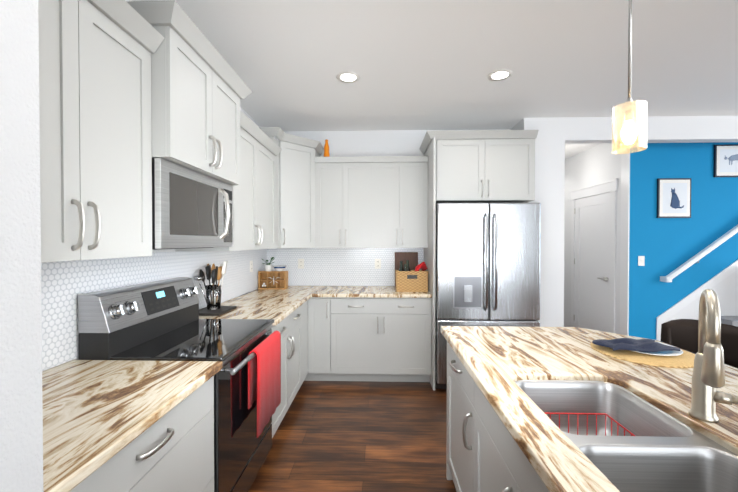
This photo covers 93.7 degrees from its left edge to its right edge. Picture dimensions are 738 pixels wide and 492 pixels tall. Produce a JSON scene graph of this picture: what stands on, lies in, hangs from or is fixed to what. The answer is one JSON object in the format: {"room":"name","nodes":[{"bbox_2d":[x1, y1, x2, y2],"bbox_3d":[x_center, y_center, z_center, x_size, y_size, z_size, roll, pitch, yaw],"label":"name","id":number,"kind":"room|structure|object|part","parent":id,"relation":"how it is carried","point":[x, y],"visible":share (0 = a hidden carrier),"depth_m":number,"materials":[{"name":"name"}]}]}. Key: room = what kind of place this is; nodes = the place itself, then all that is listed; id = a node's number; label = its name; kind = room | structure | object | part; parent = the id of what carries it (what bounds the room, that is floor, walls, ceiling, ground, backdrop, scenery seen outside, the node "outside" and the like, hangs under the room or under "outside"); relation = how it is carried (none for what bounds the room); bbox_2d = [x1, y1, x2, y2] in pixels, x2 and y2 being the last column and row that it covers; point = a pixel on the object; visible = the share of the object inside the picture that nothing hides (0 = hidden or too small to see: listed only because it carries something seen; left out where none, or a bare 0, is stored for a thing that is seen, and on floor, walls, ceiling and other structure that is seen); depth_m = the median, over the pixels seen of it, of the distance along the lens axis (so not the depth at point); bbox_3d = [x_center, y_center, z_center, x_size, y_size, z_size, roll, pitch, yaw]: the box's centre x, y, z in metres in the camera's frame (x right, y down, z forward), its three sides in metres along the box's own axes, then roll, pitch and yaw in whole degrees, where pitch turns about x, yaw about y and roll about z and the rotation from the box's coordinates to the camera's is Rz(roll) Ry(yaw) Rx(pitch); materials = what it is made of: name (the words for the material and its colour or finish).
{"room":"kitchen","nodes":[
{"label":"kitchen","id":0,"kind":"room"},
{"bbox_2d":[0,0,42,491],"bbox_3d":[-2.164,0.053,0.685,3.030,2.740,0.090,0,1,2],"label":"wall","id":1,"kind":"structure","parent":0,"point":[21,435],"depth_m":0.65,"materials":[{"name":"grey paint"}]},
{"bbox_2d":[42,0,259,371],"bbox_3d":[-1.334,0.033,2.471,0.120,2.740,3.530,0,1,2],"label":"wall","id":2,"kind":"structure","parent":0,"point":[173,250],"depth_m":2.21,"materials":[{"name":"white paint"}]},
{"bbox_2d":[38,0,153,262],"bbox_3d":[-1.134,-0.392,1.147,0.358,0.880,0.726,0,1,2],"label":"upper cabinet","id":3,"kind":"object","parent":2,"relation":"attached to","point":[129,91],"depth_m":1.19,"materials":[{"name":"grey paint"}]},
{"bbox_2d":[41,249,266,370],"bbox_3d":[-1.271,0.262,2.416,0.008,0.451,3.400,0,1,2],"label":"wall tile","id":4,"kind":"structure","parent":2,"relation":"attached to","point":[64,284],"depth_m":1.72,"materials":[{"name":"white tile"}]},
{"bbox_2d":[250,261,252,271],"bbox_3d":[-1.226,0.213,3.605,0.008,0.116,0.072,0,1,2],"label":"electrical outlet","id":5,"kind":"object","parent":4,"relation":"attached to","point":[251,266],"visible":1,"depth_m":3.60,"materials":[{"name":"white plastic"}]},
{"bbox_2d":[102,4,241,187],"bbox_3d":[-1.071,-0.708,1.888,0.438,0.632,0.761,0,1,2],"label":"upper cabinet","id":6,"kind":"object","parent":2,"relation":"attached to","point":[198,114],"depth_m":1.65,"materials":[{"name":"grey paint"}]},
{"bbox_2d":[152,158,232,249],"bbox_3d":[-1.063,-0.188,1.893,0.448,0.404,0.754,0,1,2],"label":"microwave","id":7,"kind":"object","parent":6,"relation":"attached to","point":[192,208],"visible":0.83,"depth_m":1.73,"materials":[{"name":"grey metal"}]},
{"bbox_2d":[175,128,273,250],"bbox_3d":[-1.083,-0.410,2.789,0.358,0.880,1.029,0,1,2],"label":"upper cabinet","id":8,"kind":"object","parent":2,"relation":"attached to","point":[253,203],"depth_m":2.72,"materials":[{"name":"grey paint"}]},
{"bbox_2d":[242,124,323,247],"bbox_3d":[-0.880,-0.547,3.666,0.710,1.134,0.859,0,1,2],"label":"upper cabinet","id":9,"kind":"object","parent":2,"relation":"attached to","point":[297,168],"depth_m":3.56,"materials":[{"name":"grey paint"}]},
{"bbox_2d":[248,381,455,491],"bbox_3d":[1.464,1.458,2.046,10.200,0.100,11.600,0,1,2],"label":"floor","id":10,"kind":"structure","parent":0,"point":[353,436],"depth_m":2.48,"materials":[{"name":"brown wood"}]},
{"bbox_2d":[78,380,213,491],"bbox_3d":[-1.000,0.978,1.114,0.627,0.880,0.808,0,1,2],"label":"base cabinet","id":11,"kind":"object","parent":10,"relation":"on","point":[177,454],"depth_m":1.21,"materials":[{"name":"grey paint"}]},
{"bbox_2d":[42,360,222,491],"bbox_3d":[-0.980,0.520,1.107,0.669,0.034,0.813,0,1,2],"label":"countertop","id":12,"kind":"structure","parent":11,"relation":"on","point":[93,410],"depth_m":1.10,"materials":[{"name":"beige stone"}]},
{"bbox_2d":[78,277,280,491],"bbox_3d":[-0.921,0.810,1.899,0.701,1.200,0.761,0,1,2],"label":"range","id":13,"kind":"object","parent":10,"relation":"on","point":[159,320],"visible":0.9,"depth_m":1.76,"materials":[{"name":"grey metal"}]},
{"bbox_2d":[110,319,273,361],"bbox_3d":[-0.880,0.494,1.895,0.502,0.022,0.760,0,1,2],"label":"cooktop","id":14,"kind":"object","parent":13,"relation":"in","point":[191,339],"depth_m":1.76,"materials":[{"name":"black glass"}]},
{"bbox_3d":[-0.645,0.851,1.891,0.112,0.618,0.753,0,1,2],"label":"door","id":15,"kind":"part","parent":13,"relation":"part of","materials":[{"name":"black glass"}]},
{"bbox_2d":[248,330,280,437],"bbox_3d":[-0.598,0.770,2.009,0.063,0.456,0.415,0,1,2],"label":"towel","id":16,"kind":"object","parent":13,"relation":"hanging from","point":[264,369],"depth_m":1.93,"materials":[{"name":"red fabric"}]},
{"bbox_2d":[271,324,301,437],"bbox_3d":[-0.950,0.960,2.747,0.627,0.880,0.916,0,1,2],"label":"base cabinet","id":17,"kind":"object","parent":10,"relation":"on","point":[291,338],"depth_m":2.74,"materials":[{"name":"grey paint"}]},
{"bbox_2d":[302,328,313,382],"bbox_3d":[-0.901,0.954,3.323,0.689,0.880,0.360,0,1,2],"label":"base cabinet","id":18,"kind":"object","parent":10,"relation":"on","point":[307,333],"depth_m":3.47,"materials":[{"name":"grey paint"}]},
{"bbox_2d":[314,328,337,380],"bbox_3d":[-0.457,0.949,3.784,0.286,0.880,0.627,0,1,2],"label":"base cabinet","id":19,"kind":"object","parent":10,"relation":"on","point":[325,339],"depth_m":3.48,"materials":[{"name":"grey paint"}]},
{"bbox_2d":[338,328,433,387],"bbox_3d":[0.096,0.949,3.767,1.069,0.880,0.627,0,1,2],"label":"base cabinet","id":20,"kind":"object","parent":10,"relation":"on","point":[364,354],"depth_m":3.46,"materials":[{"name":"grey paint"}]},
{"bbox_2d":[199,286,435,327],"bbox_3d":[-0.319,0.498,3.176,1.863,0.034,1.827,0,1,2],"label":"countertop","id":21,"kind":"structure","parent":20,"relation":"on","point":[293,306],"depth_m":3.45,"materials":[{"name":"beige stone"}]},
{"bbox_2d":[199,306,236,315],"bbox_3d":[-1.148,0.478,2.565,0.215,0.018,0.300,0,1,2],"label":"trivet","id":22,"kind":"object","parent":21,"relation":"on","point":[205,311],"visible":0.62,"depth_m":2.49,"materials":[{"name":"grey stone"}]},
{"bbox_2d":[193,261,227,309],"bbox_3d":[-1.168,0.292,2.560,0.193,0.354,0.235,0,1,2],"label":"utensil holder","id":23,"kind":"object","parent":22,"relation":"on","point":[217,272],"visible":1,"depth_m":2.54,"materials":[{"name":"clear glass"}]},
{"bbox_3d":[-1.156,0.381,2.574,0.112,0.175,0.112,0,1,2],"label":"glass","id":24,"kind":"part","parent":23,"relation":"part of","materials":[{"name":"clear glass"}]},
{"bbox_2d":[258,271,287,288],"bbox_3d":[-1.057,0.375,3.818,0.300,0.195,0.128,0,1,2],"label":"box","id":25,"kind":"object","parent":21,"relation":"on","point":[272,279],"visible":1,"depth_m":3.81,"materials":[{"name":"brown wood"}]},
{"bbox_2d":[262,257,274,270],"bbox_3d":[-1.114,0.199,3.836,0.156,0.155,0.108,0,1,2],"label":"plant pot","id":26,"kind":"object","parent":25,"relation":"on","point":[268,266],"visible":1,"depth_m":3.80,"materials":[{"name":"white ceramic"}]},
{"bbox_3d":[-1.112,0.242,3.827,0.084,0.070,0.083,0,1,2],"label":"pot","id":27,"kind":"part","parent":26,"relation":"part of","materials":[{"name":"white ceramic"}]},
{"bbox_2d":[273,265,285,270],"bbox_3d":[-0.987,0.248,3.823,0.148,0.058,0.148,0,1,2],"label":"bowl","id":28,"kind":"object","parent":25,"relation":"on","point":[279,267],"visible":1,"depth_m":3.78,"materials":[{"name":"white ceramic"}]},
{"bbox_2d":[395,252,417,286],"bbox_3d":[0.434,0.271,4.012,0.270,0.398,0.066,0,1,2],"label":"cutting board","id":29,"kind":"object","parent":21,"relation":"on","point":[412,257],"visible":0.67,"depth_m":4.02,"materials":[{"name":"brown wood"}]},
{"bbox_2d":[396,260,427,291],"bbox_3d":[0.456,0.313,3.698,0.340,0.323,0.234,0,1,2],"label":"basket","id":30,"kind":"object","parent":21,"relation":"on","point":[409,280],"visible":1,"depth_m":3.59,"materials":[{"name":"wicker"}]},
{"bbox_2d":[435,203,540,388],"bbox_3d":[1.136,0.491,3.596,0.958,1.800,0.840,0,1,2],"label":"fridge","id":31,"kind":"object","parent":10,"relation":"on","point":[487,264],"visible":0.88,"depth_m":3.24,"materials":[{"name":"grey metal"}]},
{"bbox_2d":[442,333,548,491],"bbox_3d":[0.768,0.986,0.823,0.757,0.872,2.525,0,1,2],"label":"kitchen island","id":32,"kind":"object","parent":10,"relation":"on","point":[483,456],"depth_m":1.44,"materials":[{"name":"grey paint"}]},
{"bbox_2d":[441,326,737,491],"bbox_3d":[0.947,0.528,0.805,1.092,0.041,2.630,0,1,2],"label":"island countertop","id":33,"kind":"structure","parent":32,"relation":"on","point":[492,355],"depth_m":1.32,"materials":[{"name":"beige stone"}]},
{"bbox_2d":[513,377,737,491],"bbox_3d":[0.730,0.630,0.938,0.464,0.205,0.884,0,1,2],"label":"sink","id":34,"kind":"object","parent":33,"relation":"in","point":[665,453],"depth_m":0.94,"materials":[{"name":"silver metal"}]},
{"bbox_2d":[544,412,634,435],"bbox_3d":[0.736,0.673,1.153,0.275,0.106,0.265,0,1,2],"label":"dish rack","id":35,"kind":"object","parent":34,"relation":"in","point":[596,414],"visible":0.12,"depth_m":1.28,"materials":[{"name":"red metal"}]},
{"bbox_2d":[590,339,694,367],"bbox_3d":[1.281,0.494,1.620,0.414,0.006,0.414,0,1,2],"label":"placemat","id":36,"kind":"object","parent":33,"relation":"on","point":[685,359],"visible":0.44,"depth_m":1.53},
{"bbox_2d":[634,342,682,355],"bbox_3d":[1.312,0.482,1.639,0.264,0.016,0.264,0,1,2],"label":"plate","id":37,"kind":"object","parent":36,"relation":"on","point":[669,353],"visible":0.31,"depth_m":1.56,"materials":[{"name":"white ceramic"}]},
{"bbox_2d":[592,338,679,351],"bbox_3d":[1.241,0.454,1.622,0.340,0.034,0.191,0,1,2],"label":"napkin","id":38,"kind":"object","parent":37,"relation":"on","point":[643,345],"visible":1,"depth_m":1.58,"materials":[{"name":"blue fabric"}]},
{"bbox_2d":[661,289,737,420],"bbox_3d":[0.996,0.311,0.963,0.240,0.386,0.173,0,1,2],"label":"faucet","id":39,"kind":"object","parent":33,"relation":"on","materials":[{"name":"silver metal"}]},
{"bbox_2d":[656,260,737,340],"bbox_3d":[4.945,-0.049,3.625,3.140,2.879,0.792,0,1,2],"label":"stairs","id":40,"kind":"structure","parent":10,"relation":"on","point":[723,284],"depth_m":4.04,"materials":[{"name":"white paint"}]},
{"bbox_2d":[661,319,737,367],"bbox_3d":[1.661,0.913,1.773,0.461,1.005,0.461,0,1,-28],"label":"bar stool","id":41,"kind":"object","parent":10,"relation":"on","point":[681,333],"visible":0.17,"depth_m":1.93,"materials":[{"name":"brown leather"}]},
{"bbox_2d":[274,129,510,285],"bbox_3d":[0.213,0.015,4.129,2.870,2.740,0.120,0,1,2],"label":"wall","id":42,"kind":"structure","parent":0,"point":[376,143],"depth_m":4.06,"materials":[{"name":"white paint"}]},
{"bbox_2d":[267,248,422,285],"bbox_3d":[-0.289,0.243,4.083,1.854,0.451,0.008,0,1,2],"label":"wall tile","id":43,"kind":"structure","parent":42,"relation":"attached to","point":[339,266],"depth_m":4.08,"materials":[{"name":"white tile"}]},
{"bbox_2d":[298,259,303,268],"bbox_3d":[-0.804,0.208,4.090,0.072,0.116,0.008,0,1,2],"label":"electrical outlet","id":44,"kind":"object","parent":43,"relation":"attached to","point":[300,263],"visible":1,"depth_m":4.09,"materials":[{"name":"white plastic"}]},
{"bbox_2d":[375,259,380,268],"bbox_3d":[0.104,0.209,4.062,0.072,0.116,0.008,0,1,2],"label":"electrical outlet","id":45,"kind":"object","parent":43,"relation":"attached to","point":[377,263],"visible":1,"depth_m":4.06,"materials":[{"name":"white plastic"}]},
{"bbox_2d":[322,156,377,247],"bbox_3d":[-0.245,-0.470,3.898,0.665,0.975,0.358,0,1,2],"label":"upper cabinet","id":46,"kind":"object","parent":42,"relation":"attached to","point":[349,184],"depth_m":3.72,"materials":[{"name":"grey paint"}]},
{"bbox_2d":[324,139,329,156],"bbox_3d":[-0.472,-1.070,3.858,0.068,0.225,0.068,0,1,2],"label":"vase","id":47,"kind":"object","parent":46,"relation":"on","point":[326,150],"visible":0.85,"depth_m":3.83,"materials":[{"name":"orange"}]},
{"bbox_2d":[378,156,429,247],"bbox_3d":[0.301,-0.470,3.881,0.665,0.975,0.358,0,1,2],"label":"upper cabinet","id":48,"kind":"object","parent":42,"relation":"attached to","point":[403,181],"depth_m":3.70,"materials":[{"name":"grey paint"}]},
{"bbox_2d":[426,130,537,207],"bbox_3d":[1.143,-0.782,3.707,0.980,0.664,0.648,0,1,2],"label":"upper cabinet","id":49,"kind":"object","parent":42,"relation":"attached to","point":[466,167],"depth_m":3.39,"materials":[{"name":"grey paint"}]},
{"bbox_2d":[131,0,737,158],"bbox_3d":[1.464,-1.382,2.014,10.200,0.100,11.600,0,1,2],"label":"ceiling","id":50,"kind":"structure","parent":0,"point":[423,64],"depth_m":2.47,"materials":[{"name":"white paint"}]},
{"bbox_2d":[336,72,359,82],"bbox_3d":[-0.164,-1.337,2.745,0.188,0.004,0.188,0,1,2],"label":"recessed light","id":51,"kind":"object","parent":50,"relation":"in","point":[348,77],"visible":1,"depth_m":2.74,"materials":[{"name":"white plastic"}]},
{"bbox_2d":[487,69,512,80],"bbox_3d":[1.025,-1.336,2.708,0.188,0.004,0.188,0,1,2],"label":"recessed light","id":52,"kind":"object","parent":50,"relation":"in","point":[500,75],"visible":1,"depth_m":2.71,"materials":[{"name":"white plastic"}]},
{"bbox_2d":[612,0,646,153],"bbox_3d":[0.940,-0.834,1.246,0.120,0.977,0.120,0,1,2],"label":"pendant light","id":53,"kind":"object","parent":50,"relation":"hanging from","point":[629,131],"visible":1,"depth_m":1.23,"materials":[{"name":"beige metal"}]},
{"bbox_3d":[0.940,-0.413,1.250,0.052,0.090,0.051,0,1,2],"label":"bulb","id":54,"kind":"part","parent":53,"relation":"part of","materials":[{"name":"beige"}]},
{"bbox_3d":[0.940,-0.427,1.250,0.102,0.163,0.102,0,1,2],"label":"lamp shade","id":55,"kind":"part","parent":53,"relation":"part of","materials":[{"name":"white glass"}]},
{"bbox_3d":[0.940,-0.888,1.245,0.120,0.869,0.120,0,1,2],"label":"rod","id":56,"kind":"part","parent":53,"relation":"part of","materials":[{"name":"silver metal"}]},
{"bbox_2d":[511,117,564,326],"bbox_3d":[1.895,0.003,5.235,0.425,2.740,3.165,0,1,2],"label":"wall","id":57,"kind":"structure","parent":0,"point":[550,168],"depth_m":3.65,"materials":[{"name":"white paint"}]},
{"bbox_2d":[564,143,620,333],"bbox_3d":[3.171,0.000,5.489,0.120,2.740,2.580,0,1,2],"label":"wall","id":58,"kind":"structure","parent":0,"point":[600,163],"depth_m":4.87,"materials":[{"name":"white paint"}]},
{"bbox_2d":[574,192,610,331],"bbox_3d":[3.057,0.340,4.793,0.063,2.055,0.816,0,1,2],"label":"hall door","id":59,"kind":"structure","parent":58,"relation":"in","point":[592,260],"depth_m":4.75,"materials":[{"name":"white wood"}]},
{"bbox_2d":[570,179,617,332],"bbox_3d":[3.073,0.270,4.789,0.030,2.215,1.030,0,1,2],"label":"door frame","id":60,"kind":"structure","parent":58,"relation":"attached to","point":[611,186],"depth_m":4.38,"materials":[{"name":"white wood"}]},
{"bbox_2d":[565,116,737,143],"bbox_3d":[4.337,-1.230,3.626,4.555,0.240,0.125,0,1,2],"label":"header beam","id":61,"kind":"structure","parent":0,"point":[663,129],"depth_m":3.60,"materials":[{"name":"white paint"}]},
{"bbox_2d":[620,142,737,339],"bbox_3d":[4.842,0.015,4.087,3.574,2.740,0.128,0,1,2],"label":"wall","id":62,"kind":"structure","parent":0,"point":[664,247],"depth_m":4.07,"materials":[{"name":"blue paint"}]},
{"bbox_2d":[638,256,644,265],"bbox_3d":[3.207,0.176,4.069,0.072,0.116,0.016,0,1,2],"label":"light switch","id":63,"kind":"object","parent":62,"relation":"attached to","point":[641,260],"visible":1,"depth_m":4.07,"materials":[{"name":"white plastic"}]},
{"bbox_2d":[657,178,690,217],"bbox_3d":[3.567,-0.559,4.045,0.375,0.460,0.027,0,1,2],"label":"picture frame","id":64,"kind":"object","parent":62,"relation":"attached to","point":[673,197],"visible":1,"depth_m":4.03,"materials":[{"name":"black"}]},
{"bbox_2d":[663,183,686,212],"bbox_3d":[3.567,-0.559,4.032,0.275,0.350,0.003,0,1,2],"label":"art","id":65,"kind":"object","parent":64,"relation":"attached to","point":[674,194],"depth_m":4.03,"materials":[{"name":"white paper"}]},
{"bbox_2d":[660,225,737,281],"bbox_3d":[4.924,-0.725,3.963,3.002,2.284,0.107,0,1,2],"label":"handrail","id":66,"kind":"object","parent":62,"relation":"attached to","point":[669,277],"visible":1,"depth_m":3.96,"materials":[{"name":"white painted wood"}]},
{"bbox_2d":[713,144,737,176],"bbox_3d":[4.267,-0.989,4.019,0.490,0.375,0.027,0,1,2],"label":"picture frame","id":67,"kind":"object","parent":62,"relation":"attached to","point":[725,161],"visible":1,"depth_m":4.01,"materials":[{"name":"black"}]},
{"bbox_2d":[720,149,737,171],"bbox_3d":[4.266,-0.989,4.007,0.390,0.265,0.003,0,1,2],"label":"art","id":68,"kind":"object","parent":67,"relation":"attached to","point":[728,157],"depth_m":4.01,"materials":[{"name":"white paper"}]}
]}

